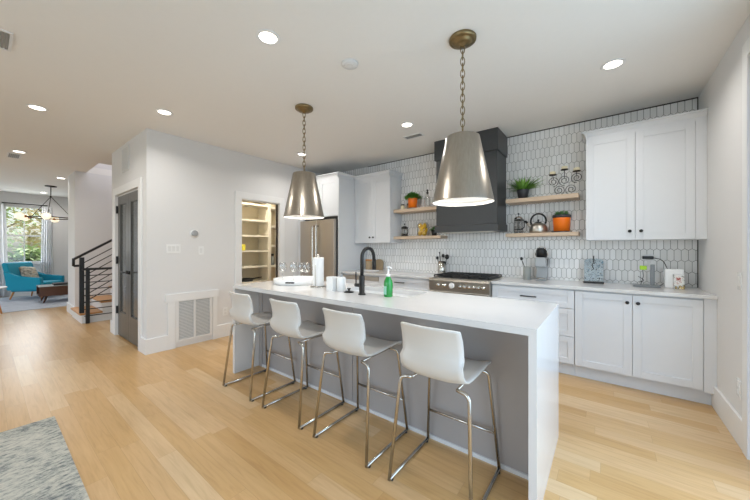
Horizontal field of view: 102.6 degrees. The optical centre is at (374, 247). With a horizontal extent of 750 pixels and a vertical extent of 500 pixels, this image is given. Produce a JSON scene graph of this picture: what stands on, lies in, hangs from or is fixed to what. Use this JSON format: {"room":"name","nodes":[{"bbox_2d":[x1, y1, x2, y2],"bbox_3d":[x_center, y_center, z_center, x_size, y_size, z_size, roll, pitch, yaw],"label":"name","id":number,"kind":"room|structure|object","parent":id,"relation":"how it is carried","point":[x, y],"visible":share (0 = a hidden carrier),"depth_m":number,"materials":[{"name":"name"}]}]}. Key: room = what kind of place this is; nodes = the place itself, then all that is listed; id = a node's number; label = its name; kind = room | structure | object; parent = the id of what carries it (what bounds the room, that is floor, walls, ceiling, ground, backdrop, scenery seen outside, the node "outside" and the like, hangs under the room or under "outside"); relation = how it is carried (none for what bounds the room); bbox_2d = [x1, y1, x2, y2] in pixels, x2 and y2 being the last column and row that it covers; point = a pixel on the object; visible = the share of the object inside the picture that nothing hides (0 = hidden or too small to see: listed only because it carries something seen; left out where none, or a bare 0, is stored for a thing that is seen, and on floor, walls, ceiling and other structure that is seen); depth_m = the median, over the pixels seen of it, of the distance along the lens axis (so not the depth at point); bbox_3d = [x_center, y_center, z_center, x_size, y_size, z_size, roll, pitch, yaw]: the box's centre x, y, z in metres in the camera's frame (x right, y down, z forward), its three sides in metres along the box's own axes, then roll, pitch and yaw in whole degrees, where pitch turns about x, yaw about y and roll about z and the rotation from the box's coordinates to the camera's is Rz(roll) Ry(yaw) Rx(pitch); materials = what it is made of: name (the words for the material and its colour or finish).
{"room":"kitchen","nodes":[
{"label":"kitchen","id":0,"kind":"room"},
{"bbox_2d":[0,192,67,281],"bbox_3d":[-9.585,-0.076,7.976,0.120,2.749,7.398,0,0,37],"label":"wall","id":1,"kind":"structure","parent":0,"point":[60,228],"depth_m":8.55,"materials":[{"name":"paint"}]},
{"bbox_2d":[0,291,36,297],"bbox_3d":[-9.531,1.206,7.934,0.018,0.185,7.398,0,0,37],"label":"baseboard","id":2,"kind":"structure","parent":1,"relation":"attached to","point":[16,294],"depth_m":8.02,"materials":[{"name":"paint"}]},
{"bbox_2d":[6,205,41,263],"bbox_3d":[-9.447,-0.337,8.099,0.150,1.570,1.020,0,0,37],"label":"window","id":3,"kind":"structure","parent":1,"relation":"in","point":[15,206],"depth_m":8.11,"materials":[{"name":"paint"}]},
{"bbox_2d":[2,202,47,205],"bbox_3d":[-9.380,-1.162,8.059,0.102,0.027,0.800,0,0,37],"label":"curtain rod","id":4,"kind":"object","parent":1,"relation":"attached to","point":[2,202],"visible":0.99,"depth_m":8.02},
{"bbox_2d":[0,203,8,296],"bbox_3d":[-9.675,0.063,7.610,0.060,2.410,0.513,0,0,37],"label":"curtain","id":5,"kind":"object","parent":4,"relation":"hanging from","point":[3,221],"visible":0.84,"depth_m":7.73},
{"bbox_2d":[40,206,52,274],"bbox_3d":[-9.114,0.063,8.339,0.062,2.410,0.253,0,0,37],"label":"curtain","id":6,"kind":"object","parent":4,"relation":"hanging from","point":[46,267],"visible":0.7,"depth_m":8.33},
{"bbox_2d":[68,163,111,306],"bbox_3d":[-4.175,-1.352,6.585,2.780,5.300,3.263,0,0,37],"label":"wall","id":7,"kind":"structure","parent":0,"point":[89,194],"depth_m":5.89,"materials":[{"name":"paint"}]},
{"bbox_2d":[67,302,74,314],"bbox_3d":[-5.982,1.206,5.903,0.778,0.185,0.018,0,0,37],"label":"baseboard","id":8,"kind":"structure","parent":7,"relation":"attached to","point":[69,306],"depth_m":5.93,"materials":[{"name":"paint"}]},
{"bbox_2d":[112,130,143,337],"bbox_3d":[-3.421,-0.076,4.207,1.511,2.749,0.100,0,0,37],"label":"wall","id":9,"kind":"structure","parent":0,"point":[136,144],"depth_m":4.02,"materials":[{"name":"paint"}]},
{"bbox_2d":[122,144,128,172],"bbox_3d":[-3.464,-1.232,4.168,0.310,0.340,0.012,0,0,37],"label":"air vent","id":10,"kind":"object","parent":9,"relation":"in","point":[125,151],"visible":1,"depth_m":4.16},
{"bbox_2d":[116,189,137,346],"bbox_3d":[-3.401,0.263,4.158,1.101,2.070,0.132,0,0,37],"label":"door","id":11,"kind":"structure","parent":9,"relation":"in","point":[127,208],"depth_m":4.14,"materials":[{"name":"paint"}]},
{"bbox_2d":[113,177,141,351],"bbox_3d":[-3.417,0.210,4.127,1.295,2.175,0.020,0,0,37],"label":"trim","id":12,"kind":"structure","parent":9,"relation":"attached to","point":[137,183],"depth_m":3.87,"materials":[{"name":"paint"}]},
{"bbox_2d":[144,128,323,347],"bbox_3d":[-1.903,-0.076,4.864,0.100,2.749,2.991,0,0,37],"label":"wall","id":13,"kind":"structure","parent":0,"point":[189,185],"depth_m":4.08,"materials":[{"name":"paint"}]},
{"bbox_2d":[166,244,180,252],"bbox_3d":[-2.595,0.013,3.870,0.009,0.116,0.162,0,0,37],"label":"light switch","id":14,"kind":"object","parent":13,"relation":"attached to","point":[170,248],"visible":1,"depth_m":3.87,"materials":[{"name":"white plastic"}]},
{"bbox_2d":[141,322,232,354],"bbox_3d":[-2.166,1.206,4.564,0.189,0.185,2.231,0,0,37],"label":"baseboard","id":15,"kind":"structure","parent":13,"relation":"attached to","point":[158,344],"depth_m":3.75,"materials":[{"name":"paint"}]},
{"bbox_2d":[165,289,218,349],"bbox_3d":[-2.446,0.948,4.051,0.026,0.700,0.655,0,0,37],"label":"air vent","id":16,"kind":"object","parent":13,"relation":"in","point":[190,315],"visible":1,"depth_m":4.03,"materials":[{"name":"paint"}]},
{"bbox_2d":[190,229,198,237],"bbox_3d":[-2.437,-0.192,4.064,0.026,0.116,0.116,0,0,37],"label":"thermostat","id":17,"kind":"object","parent":13,"relation":"attached to","point":[194,233],"visible":1,"depth_m":4.06,"materials":[{"name":"white plastic"}]},
{"bbox_2d":[198,246,203,254],"bbox_3d":[-2.393,0.038,4.134,0.009,0.116,0.070,0,0,37],"label":"light switch","id":18,"kind":"object","parent":13,"relation":"attached to","point":[200,248],"visible":1,"depth_m":4.13,"materials":[{"name":"white plastic"}]},
{"bbox_2d":[235,191,284,283],"bbox_3d":[-1.835,0.223,4.854,0.020,2.150,0.872,0,0,37],"label":"trim","id":19,"kind":"structure","parent":13,"relation":"attached to","point":[239,196],"depth_m":4.63,"materials":[{"name":"paint"}]},
{"bbox_2d":[242,199,277,204],"bbox_3d":[-1.882,0.273,4.890,0.100,2.050,0.672,0,0,37],"label":"trim","id":20,"kind":"structure","parent":13,"relation":"attached to","point":[242,199],"depth_m":4.86,"materials":[{"name":"paint"}]},
{"bbox_2d":[276,204,277,276],"bbox_3d":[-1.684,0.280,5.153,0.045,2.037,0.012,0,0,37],"label":"door","id":21,"kind":"structure","parent":13,"relation":"in","point":[277,204],"depth_m":5.14,"materials":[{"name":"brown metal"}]},
{"bbox_2d":[242,201,275,280],"bbox_3d":[-2.629,-0.076,5.939,0.100,2.749,2.168,0,0,37],"label":"wall","id":22,"kind":"structure","parent":0,"point":[251,243],"depth_m":6.06,"materials":[{"name":"paint"}]},
{"bbox_2d":[0,0,749,197],"bbox_3d":[-4.335,-1.511,3.952,13.311,0.120,7.598,0,0,37],"label":"ceiling","id":23,"kind":"structure","parent":0,"point":[101,70],"depth_m":2.49,"materials":[{"name":"paint"}]},
{"bbox_2d":[0,29,12,51],"bbox_3d":[-2.609,-1.447,2.070,0.300,0.008,0.140,0,0,37],"label":"ceiling vent","id":24,"kind":"object","parent":23,"relation":"in","point":[6,38],"visible":1,"depth_m":2.09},
{"bbox_2d":[6,152,21,158],"bbox_3d":[-5.683,-1.447,4.728,0.360,0.008,0.140,0,0,37],"label":"ceiling vent","id":25,"kind":"object","parent":23,"relation":"in","point":[10,155],"visible":1,"depth_m":4.72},
{"bbox_2d":[26,104,48,110],"bbox_3d":[-3.494,-1.446,3.109,0.160,0.007,0.160,0,0,37],"label":"recessed light","id":26,"kind":"object","parent":23,"relation":"in","point":[32,106],"visible":1,"depth_m":3.10,"materials":[{"name":"paint"}]},
{"bbox_2d":[14,185,67,221],"bbox_3d":[-7.632,-1.038,7.072,1.144,0.825,1.125,0,0,37],"label":"chandelier","id":27,"kind":"object","parent":23,"relation":"hanging from","point":[18,215],"visible":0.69,"depth_m":6.96,"materials":[{"name":"brown metal"}]},
{"bbox_2d":[155,109,172,115],"bbox_3d":[-2.251,-1.446,3.212,0.160,0.007,0.160,0,0,37],"label":"recessed light","id":28,"kind":"object","parent":23,"relation":"in","point":[160,111],"visible":1,"depth_m":3.21,"materials":[{"name":"paint"}]},
{"bbox_2d":[256,29,279,44],"bbox_3d":[-0.736,-1.446,2.069,0.160,0.007,0.160,0,0,37],"label":"recessed light","id":29,"kind":"object","parent":23,"relation":"in","point":[268,37],"visible":1,"depth_m":2.06,"materials":[{"name":"paint"}]},
{"bbox_2d":[283,103,323,218],"bbox_3d":[-0.733,-0.882,3.107,0.414,1.137,0.414,0,0,-13],"label":"pendant light","id":30,"kind":"object","parent":23,"relation":"hanging from","point":[303,200],"visible":1,"depth_m":2.99,"materials":[{"name":"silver metal"}]},
{"bbox_2d":[342,58,357,69],"bbox_3d":[-0.197,-1.440,2.366,0.132,0.022,0.132,0,0,37],"label":"smoke detector","id":31,"kind":"object","parent":23,"relation":"attached to","point":[349,63],"visible":1,"depth_m":2.35,"materials":[{"name":"paint"}]},
{"bbox_2d":[400,122,413,127],"bbox_3d":[0.377,-1.446,3.538,0.160,0.007,0.160,0,0,37],"label":"recessed light","id":32,"kind":"object","parent":23,"relation":"in","point":[404,124],"visible":1,"depth_m":3.53,"materials":[{"name":"paint"}]},
{"bbox_2d":[403,132,423,139],"bbox_3d":[0.500,-1.447,3.901,0.260,0.008,0.110,0,0,37],"label":"ceiling vent","id":33,"kind":"object","parent":23,"relation":"in","point":[420,134],"visible":1,"depth_m":3.90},
{"bbox_2d":[432,29,494,205],"bbox_3d":[0.607,-0.882,2.080,0.414,1.137,0.414,0,0,16],"label":"pendant light","id":34,"kind":"object","parent":23,"relation":"hanging from","point":[463,179],"visible":1,"depth_m":1.97,"materials":[{"name":"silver metal"}]},
{"bbox_2d":[438,197,488,201],"bbox_3d":[0.607,-0.346,2.080,0.390,0.004,0.390,0,0,16],"label":"diffuser","id":35,"kind":"object","parent":34,"relation":"attached to","point":[470,199],"depth_m":2.14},
{"bbox_2d":[600,58,625,70],"bbox_3d":[1.880,-1.446,2.373,0.160,0.007,0.160,0,0,37],"label":"recessed light","id":36,"kind":"object","parent":23,"relation":"in","point":[614,63],"visible":1,"depth_m":2.37,"materials":[{"name":"paint"}]},
{"bbox_2d":[0,306,749,499],"bbox_3d":[-4.335,1.348,3.952,13.311,0.100,7.598,0,0,37],"label":"floor","id":37,"kind":"structure","parent":0,"point":[134,425],"depth_m":2.06,"materials":[{"name":"brown wood"}]},
{"bbox_2d":[0,295,67,312],"bbox_3d":[-8.225,1.292,7.187,2.800,0.012,3.800,0,0,37],"label":"area rug","id":38,"kind":"object","parent":37,"relation":"on","point":[19,303],"visible":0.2,"depth_m":7.05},
{"bbox_2d":[2,262,64,299],"bbox_3d":[-8.740,0.826,7.715,0.842,0.913,0.733,0,0,-11],"label":"armchair","id":39,"kind":"object","parent":38,"relation":"on","point":[14,282],"visible":0.73,"depth_m":7.40,"materials":[{"name":"teal fabric"}]},
{"bbox_2d":[19,267,38,276],"bbox_3d":[-8.806,0.686,7.662,0.216,0.426,0.442,0,0,-11],"label":"throw pillow","id":40,"kind":"object","parent":39,"relation":"on","point":[24,271],"visible":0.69,"depth_m":7.59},
{"bbox_2d":[43,280,61,284],"bbox_3d":[-8.612,0.928,7.739,0.583,0.127,0.526,0,0,-11],"label":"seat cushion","id":41,"kind":"object","parent":39,"relation":"on","point":[45,282],"depth_m":7.77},
{"bbox_2d":[36,284,67,302],"bbox_3d":[-7.604,1.092,7.422,0.610,0.383,0.980,0,0,37],"label":"coffee table","id":42,"kind":"object","parent":38,"relation":"on","point":[42,291],"visible":0.52,"depth_m":7.06,"materials":[{"name":"brown wood"}]},
{"bbox_2d":[52,282,67,284],"bbox_3d":[-7.606,0.878,7.418,0.300,0.044,0.480,0,0,37],"label":"tray","id":43,"kind":"object","parent":42,"relation":"on","point":[57,283],"visible":0.5,"depth_m":7.26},
{"bbox_2d":[0,416,89,499],"bbox_3d":[-2.315,1.294,0.472,2.450,0.009,2.733,0,0,37],"label":"area rug","id":44,"kind":"object","parent":37,"relation":"on","point":[37,463],"visible":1,"depth_m":1.77,"materials":[{"name":"carpet"}]},
{"bbox_2d":[71,286,111,323],"bbox_3d":[-4.607,0.510,6.332,0.878,1.575,2.455,0,0,37],"label":"stairs","id":45,"kind":"structure","parent":37,"relation":"on","point":[79,317],"depth_m":5.39,"materials":[{"name":"paint"}]},
{"bbox_2d":[72,239,111,312],"bbox_3d":[-4.590,0.083,5.749,0.060,2.080,1.721,0,0,37],"label":"stair railing","id":46,"kind":"object","parent":45,"relation":"on","point":[81,259],"visible":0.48,"depth_m":5.16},
{"bbox_2d":[82,267,111,323],"bbox_3d":[-4.494,0.823,5.710,0.050,0.950,1.555,0,0,37],"label":"guard railing","id":47,"kind":"object","parent":37,"relation":"on","point":[87,275],"visible":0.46,"depth_m":5.15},
{"bbox_2d":[222,291,295,401],"bbox_3d":[-1.093,0.849,2.848,0.484,0.898,0.482,0,0,37],"label":"bar stool","id":48,"kind":"object","parent":37,"relation":"on","point":[242,311],"visible":0.78,"depth_m":2.73,"materials":[{"name":"white plastic"}]},
{"bbox_2d":[242,202,275,283],"bbox_3d":[-2.439,0.133,5.812,0.353,2.330,2.133,0,0,37],"label":"pantry shelving","id":49,"kind":"object","parent":37,"relation":"on","point":[264,265],"visible":0.34,"depth_m":5.99,"materials":[{"name":"wood"}]},
{"bbox_2d":[242,276,261,281],"bbox_3d":[-2.420,0.609,5.818,0.300,0.067,0.491,0,0,37],"label":"baking pan","id":50,"kind":"object","parent":49,"relation":"on","point":[243,279],"visible":0.73,"depth_m":5.69,"materials":[{"name":"metal"}]},
{"bbox_2d":[242,279,267,283],"bbox_3d":[-2.672,0.660,5.512,0.348,0.035,1.373,0,0,37],"label":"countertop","id":51,"kind":"structure","parent":49,"relation":"on","point":[254,280],"depth_m":5.87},
{"bbox_2d":[261,298,344,429],"bbox_3d":[-0.583,0.849,2.461,0.484,0.898,0.482,0,0,37],"label":"bar stool","id":52,"kind":"object","parent":37,"relation":"on","point":[285,320],"visible":0.86,"depth_m":2.34,"materials":[{"name":"white plastic"}]},
{"bbox_2d":[300,219,337,280],"bbox_3d":[-0.788,0.418,5.306,0.837,1.760,0.778,0,0,37],"label":"fridge","id":53,"kind":"object","parent":37,"relation":"on","point":[320,237],"visible":0.27,"depth_m":4.97,"materials":[{"name":"metal"}]},
{"bbox_2d":[298,171,366,276],"bbox_3d":[-0.765,0.042,5.395,1.055,2.512,0.757,0,0,37],"label":"tall cabinet","id":54,"kind":"object","parent":37,"relation":"on","point":[336,189],"visible":0.37,"depth_m":4.99,"materials":[{"name":"wood"}]},
{"bbox_2d":[312,308,407,467],"bbox_3d":[-0.094,0.849,2.085,0.484,0.898,0.482,0,0,37],"label":"bar stool","id":55,"kind":"object","parent":37,"relation":"on","point":[344,332],"visible":1,"depth_m":1.95,"materials":[{"name":"white plastic"}]},
{"bbox_2d":[343,273,379,285],"bbox_3d":[-0.045,0.857,4.924,0.729,0.882,0.629,0,0,37],"label":"dishwasher","id":56,"kind":"object","parent":37,"relation":"on","point":[373,280],"visible":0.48,"depth_m":4.60,"materials":[{"name":"metal"}]},
{"bbox_2d":[259,292,527,479],"bbox_3d":[-0.032,0.859,2.690,2.742,0.879,0.530,0,0,37],"label":"base cabinet","id":57,"kind":"object","parent":37,"relation":"on","point":[507,353],"visible":0.44,"depth_m":2.05,"materials":[{"name":"grey paint"}]},
{"bbox_2d":[233,281,558,499],"bbox_3d":[-0.109,0.841,2.590,2.816,0.914,0.822,0,0,37],"label":"countertop","id":58,"kind":"structure","parent":37,"relation":"on","point":[539,321],"depth_m":1.86,"materials":[{"name":"white stone"}]},
{"bbox_2d":[273,276,312,285],"bbox_3d":[-0.839,0.356,3.270,0.508,0.055,0.508,0,0,37],"label":"serving tray","id":59,"kind":"object","parent":58,"relation":"on","point":[286,280],"visible":0.88,"depth_m":3.08,"materials":[{"name":"white ceramic"}]},
{"bbox_2d":[310,254,325,287],"bbox_3d":[-0.557,0.225,2.947,0.164,0.319,0.164,0,0,37],"label":"paper towel holder","id":60,"kind":"object","parent":58,"relation":"on","point":[318,255],"visible":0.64,"depth_m":2.88,"materials":[{"name":"silver metal"}]},
{"bbox_2d":[313,257,323,285],"bbox_3d":[-0.557,0.234,2.947,0.108,0.274,0.108,0,0,37],"label":"paper roll","id":61,"kind":"object","parent":60,"relation":"on","point":[319,262],"visible":0.95,"depth_m":2.90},
{"bbox_2d":[326,276,336,290],"bbox_3d":[-0.385,0.322,2.695,0.084,0.125,0.060,0,0,37],"label":"sponge caddy","id":62,"kind":"object","parent":58,"relation":"on","point":[331,281],"visible":0.88,"depth_m":2.67,"materials":[{"name":"white ceramic"}]},
{"bbox_2d":[337,271,345,291],"bbox_3d":[-0.297,0.296,2.653,0.078,0.175,0.078,0,0,37],"label":"soap dispenser","id":63,"kind":"object","parent":58,"relation":"on","point":[341,281],"visible":0.97,"depth_m":2.62,"materials":[{"name":"white ceramic"}]},
{"bbox_2d":[354,246,375,294],"bbox_3d":[-0.078,0.187,2.530,0.103,0.395,0.213,0,0,37],"label":"tap","id":64,"kind":"object","parent":58,"relation":"on","point":[361,284],"visible":0.99,"depth_m":2.45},
{"bbox_2d":[355,290,414,296],"bbox_3d":[0.061,0.509,2.668,0.774,0.177,0.334,0,0,37],"label":"sink","id":65,"kind":"object","parent":58,"relation":"in","point":[367,291],"visible":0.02,"depth_m":2.78,"materials":[{"name":"white ceramic"}]},
{"bbox_2d":[384,266,392,296],"bbox_3d":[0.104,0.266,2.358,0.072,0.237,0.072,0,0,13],"label":"soap bottle","id":66,"kind":"object","parent":58,"relation":"on","point":[388,284],"visible":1,"depth_m":2.33,"materials":[{"name":"green plastic"}]},
{"bbox_2d":[379,276,429,290],"bbox_3d":[0.578,0.857,4.428,0.860,0.883,0.659,0,0,37],"label":"base cabinet","id":67,"kind":"object","parent":37,"relation":"on","point":[398,282],"visible":0.2,"depth_m":4.15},
{"bbox_2d":[342,270,437,278],"bbox_3d":[0.291,0.399,4.654,1.594,0.030,0.650,0,0,37],"label":"countertop","id":68,"kind":"structure","parent":67,"relation":"on","point":[405,274],"depth_m":4.47,"materials":[{"name":"white stone"}]},
{"bbox_2d":[365,259,371,269],"bbox_3d":[-0.106,0.292,5.171,0.118,0.184,0.118,0,0,37],"label":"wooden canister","id":69,"kind":"object","parent":68,"relation":"on","point":[368,261],"visible":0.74,"depth_m":5.12,"materials":[{"name":"brown wood"}]},
{"bbox_2d":[376,259,383,269],"bbox_3d":[0.072,0.293,5.190,0.180,0.185,0.035,0,0,37],"label":"cutting board","id":70,"kind":"object","parent":68,"relation":"on","point":[379,263],"visible":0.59,"depth_m":5.17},
{"bbox_2d":[438,261,445,273],"bbox_3d":[0.980,0.291,4.402,0.116,0.185,0.116,0,0,37],"label":"utensil crock","id":71,"kind":"object","parent":68,"relation":"on","point":[441,264],"visible":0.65,"depth_m":4.35,"materials":[{"name":"silver metal"}]},
{"bbox_2d":[388,322,500,499],"bbox_3d":[0.401,0.849,1.706,0.484,0.898,0.482,0,0,37],"label":"bar stool","id":72,"kind":"object","parent":37,"relation":"on","point":[435,353],"visible":1,"depth_m":1.56,"materials":[{"name":"white plastic"}]},
{"bbox_2d":[429,272,503,296],"bbox_3d":[1.190,0.823,3.887,0.760,0.950,0.742,0,0,37],"label":"range cooker","id":73,"kind":"object","parent":37,"relation":"on","point":[476,284],"visible":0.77,"depth_m":3.66,"materials":[{"name":"metal"}]},
{"bbox_2d":[429,276,503,281],"bbox_3d":[1.209,0.387,3.912,0.760,0.013,0.680,0,0,37],"label":"cooktop","id":74,"kind":"object","parent":73,"relation":"in","point":[436,278],"depth_m":3.68,"materials":[{"name":"metal"}]},
{"bbox_2d":[492,284,574,375],"bbox_3d":[1.845,0.857,3.457,0.792,0.883,0.659,0,0,37],"label":"base cabinet","id":75,"kind":"object","parent":37,"relation":"on","point":[565,298],"visible":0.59,"depth_m":3.06,"materials":[{"name":"wood"}]},
{"bbox_2d":[575,290,716,404],"bbox_3d":[2.539,0.857,2.926,0.951,0.883,0.656,0,0,37],"label":"base cabinet","id":76,"kind":"object","parent":37,"relation":"on","point":[663,345],"visible":1,"depth_m":2.66,"materials":[{"name":"wood"}]},
{"bbox_2d":[491,277,717,299],"bbox_3d":[2.225,0.399,3.172,1.747,0.030,0.650,0,0,37],"label":"countertop","id":77,"kind":"structure","parent":76,"relation":"on","point":[688,292],"depth_m":2.90,"materials":[{"name":"white stone"}]},
{"bbox_2d":[523,266,530,279],"bbox_3d":[1.838,0.306,3.631,0.086,0.155,0.086,0,0,37],"label":"mug","id":78,"kind":"object","parent":77,"relation":"on","point":[526,270],"visible":1,"depth_m":3.60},
{"bbox_2d":[535,246,547,280],"bbox_3d":[1.970,0.184,3.556,0.136,0.400,0.220,0,0,37],"label":"coffee machine","id":79,"kind":"object","parent":77,"relation":"on","point":[541,260],"visible":1,"depth_m":3.52,"materials":[{"name":"grey plastic"}]},
{"bbox_2d":[583,256,603,283],"bbox_3d":[2.381,0.236,3.271,0.180,0.296,0.150,0,0,37],"label":"board","id":80,"kind":"object","parent":77,"relation":"on","point":[590,275],"visible":0.96,"depth_m":3.26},
{"bbox_2d":[632,264,660,287],"bbox_3d":[2.675,0.274,2.964,0.200,0.220,0.140,0,0,37],"label":"station","id":81,"kind":"object","parent":77,"relation":"on","point":[652,266],"visible":1,"depth_m":2.93,"materials":[{"name":"metal"}]},
{"bbox_2d":[632,283,660,287],"bbox_3d":[2.675,0.375,2.964,0.200,0.018,0.140,0,0,37],"label":"tray","id":82,"kind":"object","parent":81,"relation":"on","point":[652,285],"depth_m":2.92,"materials":[{"name":"stone"}]},
{"bbox_2d":[642,256,667,285],"bbox_3d":[2.835,0.233,3.043,0.158,0.291,0.196,0,0,-8],"label":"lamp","id":83,"kind":"object","parent":81,"relation":"on","point":[643,257],"visible":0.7,"depth_m":3.06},
{"bbox_2d":[663,268,683,287],"bbox_3d":[2.866,0.294,2.884,0.130,0.180,0.095,0,0,37],"label":"box","id":84,"kind":"object","parent":77,"relation":"on","point":[667,273],"visible":0.72,"depth_m":2.87,"materials":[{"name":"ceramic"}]},
{"bbox_2d":[673,274,684,288],"bbox_3d":[2.837,0.317,2.805,0.072,0.135,0.058,0,0,37],"label":"tin","id":85,"kind":"object","parent":77,"relation":"on","point":[678,279],"visible":1,"depth_m":2.79,"materials":[{"name":"white metal"}]},
{"bbox_2d":[343,99,696,286],"bbox_3d":[-2.048,-0.076,6.935,13.311,2.749,0.120,0,0,37],"label":"wall","id":86,"kind":"structure","parent":0,"point":[540,153],"depth_m":3.71,"materials":[{"name":"tile"}]},
{"bbox_2d":[354,169,402,242],"bbox_3d":[0.049,-0.645,5.017,0.770,1.138,0.367,0,0,37],"label":"upper cabinet","id":87,"kind":"object","parent":86,"relation":"attached to","point":[377,194],"visible":1,"depth_m":4.88,"materials":[{"name":"wood"}]},
{"bbox_2d":[393,206,435,213],"bbox_3d":[0.685,-0.575,4.610,0.806,0.050,0.241,0,0,37],"label":"shelf","id":88,"kind":"object","parent":86,"relation":"attached to","point":[431,208],"visible":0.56,"depth_m":4.57,"materials":[{"name":"brown wood"}]},
{"bbox_2d":[404,192,422,208],"bbox_3d":[0.579,-0.737,4.661,0.317,0.274,0.320,0,0,37],"label":"potted plant","id":89,"kind":"object","parent":88,"relation":"on","point":[412,197],"visible":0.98,"depth_m":4.61,"materials":[{"name":"green plant"}]},
{"bbox_2d":[393,235,447,239],"bbox_3d":[0.685,-0.155,4.610,0.806,0.042,0.241,0,0,37],"label":"shelf","id":90,"kind":"object","parent":86,"relation":"attached to","point":[433,236],"visible":1,"depth_m":4.46,"materials":[{"name":"brown wood"}]},
{"bbox_2d":[434,127,507,233],"bbox_3d":[1.276,-0.824,4.027,0.835,1.248,0.445,0,0,37],"label":"range hood","id":91,"kind":"object","parent":86,"relation":"attached to","point":[490,217],"visible":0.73,"depth_m":3.78,"materials":[{"name":"metal"}]},
{"bbox_2d":[368,97,697,287],"bbox_3d":[1.491,-0.533,4.139,4.091,1.835,0.012,0,0,37],"label":"trim","id":92,"kind":"structure","parent":86,"relation":"attached to","point":[695,97],"depth_m":3.27,"materials":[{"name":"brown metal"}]},
{"bbox_2d":[506,193,579,205],"bbox_3d":[1.996,-0.575,3.605,0.753,0.050,0.241,0,0,37],"label":"shelf","id":93,"kind":"object","parent":86,"relation":"attached to","point":[573,196],"visible":1,"depth_m":3.51,"materials":[{"name":"brown wood"}]},
{"bbox_2d":[506,176,542,197],"bbox_3d":[1.858,-0.742,3.690,0.470,0.284,0.262,0,0,37],"label":"potted fern","id":94,"kind":"object","parent":93,"relation":"on","point":[523,187],"visible":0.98,"depth_m":3.67,"materials":[{"name":"plant"}]},
{"bbox_2d":[517,189,528,197],"bbox_3d":[1.833,-0.657,3.723,0.140,0.115,0.139,0,0,37],"label":"pot","id":95,"kind":"object","parent":94,"relation":"attached to","point":[522,193],"depth_m":3.67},
{"bbox_2d":[549,168,581,193],"bbox_3d":[2.183,-0.751,3.455,0.324,0.302,0.090,0,0,37],"label":"candle holder","id":96,"kind":"object","parent":93,"relation":"on","point":[565,169],"visible":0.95,"depth_m":3.45,"materials":[{"name":"brown metal"}]},
{"bbox_2d":[506,232,579,236],"bbox_3d":[1.996,-0.155,3.605,0.753,0.042,0.241,0,0,37],"label":"shelf","id":97,"kind":"object","parent":86,"relation":"attached to","point":[545,234],"visible":1,"depth_m":3.50,"materials":[{"name":"brown wood"}]},
{"bbox_2d":[514,213,524,232],"bbox_3d":[1.790,-0.305,3.738,0.104,0.258,0.136,0,0,12],"label":"press","id":98,"kind":"object","parent":97,"relation":"on","point":[518,217],"visible":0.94,"depth_m":3.74,"materials":[{"name":"clear glass"}]},
{"bbox_2d":[525,213,547,232],"bbox_3d":[1.963,-0.297,3.635,0.196,0.243,0.230,0,0,-18],"label":"kettle","id":99,"kind":"object","parent":97,"relation":"on","point":[537,227],"visible":0.92,"depth_m":3.56,"materials":[{"name":"metal"}]},
{"bbox_2d":[552,211,571,231],"bbox_3d":[2.155,-0.300,3.470,0.208,0.248,0.208,0,0,37],"label":"potted plant","id":100,"kind":"object","parent":97,"relation":"on","point":[561,220],"visible":0.99,"depth_m":3.40,"materials":[{"name":"orange ceramic"}]},
{"bbox_2d":[581,108,707,240],"bbox_3d":[2.642,-0.645,3.030,0.913,1.138,0.367,0,0,37],"label":"upper cabinet","id":101,"kind":"object","parent":86,"relation":"attached to","point":[646,179],"visible":1,"depth_m":2.87,"materials":[{"name":"wood"}]},
{"bbox_2d":[645,254,653,265],"bbox_3d":[2.836,0.128,3.108,0.070,0.116,0.008,0,0,37],"label":"wall outlet","id":102,"kind":"object","parent":86,"relation":"attached to","point":[648,262],"visible":0.73,"depth_m":3.11,"materials":[{"name":"white plastic"}]},
{"bbox_2d":[698,14,749,416],"bbox_3d":[0.915,-0.076,-0.073,0.120,2.749,7.398,0,0,37],"label":"wall","id":103,"kind":"structure","parent":0,"point":[720,254],"depth_m":2.22,"materials":[{"name":"paint"}]},
{"bbox_2d":[711,386,741,449],"bbox_3d":[2.562,1.206,2.189,0.018,0.185,0.718,0,0,37],"label":"baseboard","id":104,"kind":"structure","parent":103,"relation":"attached to","point":[729,416],"depth_m":2.13,"materials":[{"name":"paint"}]},
{"bbox_2d":[736,378,740,398],"bbox_3d":[2.428,0.938,2.007,0.008,0.116,0.070,0,0,37],"label":"wall outlet","id":105,"kind":"object","parent":103,"relation":"attached to","point":[738,382],"visible":1,"depth_m":2.00,"materials":[{"name":"white plastic"}]},
{"bbox_2d":[737,272,741,290],"bbox_3d":[2.419,0.223,1.995,0.009,0.116,0.070,0,0,37],"label":"light switch","id":106,"kind":"object","parent":103,"relation":"attached to","point":[739,275],"visible":0.99,"depth_m":1.99,"materials":[{"name":"white plastic"}]},
{"bbox_2d":[742,36,749,459],"bbox_3d":[1.206,0.011,0.422,0.020,2.573,3.737,0,0,37],"label":"trim","id":107,"kind":"structure","parent":103,"relation":"attached to","point":[746,47],"depth_m":1.85,"materials":[{"name":"paint"}]},
{"label":"outside","id":108,"kind":"structure","parent":0,"visible":0},
{"bbox_3d":[-28.778,1.948,22.059,47.480,0.100,60.000,0,0,37],"label":"ground","id":109,"kind":"structure","parent":108,"visible":0},
{"bbox_2d":[6,207,41,252],"bbox_3d":[-13.533,-0.739,12.787,3.073,5.283,2.985,0,0,37],"label":"tree","id":110,"kind":"object","parent":109,"relation":"on","point":[29,239],"visible":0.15,"depth_m":12.15,"materials":[{"name":"green plant"}]},
{"bbox_2d":[6,207,41,252],"bbox_3d":[-18.829,-1.463,14.735,4.856,6.730,4.547,0,0,37],"label":"tree","id":111,"kind":"object","parent":109,"relation":"on","point":[8,208],"visible":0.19,"depth_m":15.37,"materials":[{"name":"green plant"}]},
{"bbox_2d":[8,245,40,261],"bbox_3d":[-11.768,0.879,10.304,1.780,2.064,1.768,0,0,-35],"label":"tree","id":112,"kind":"object","parent":109,"relation":"on","point":[35,254],"visible":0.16,"depth_m":10.04,"materials":[{"name":"green plant"}]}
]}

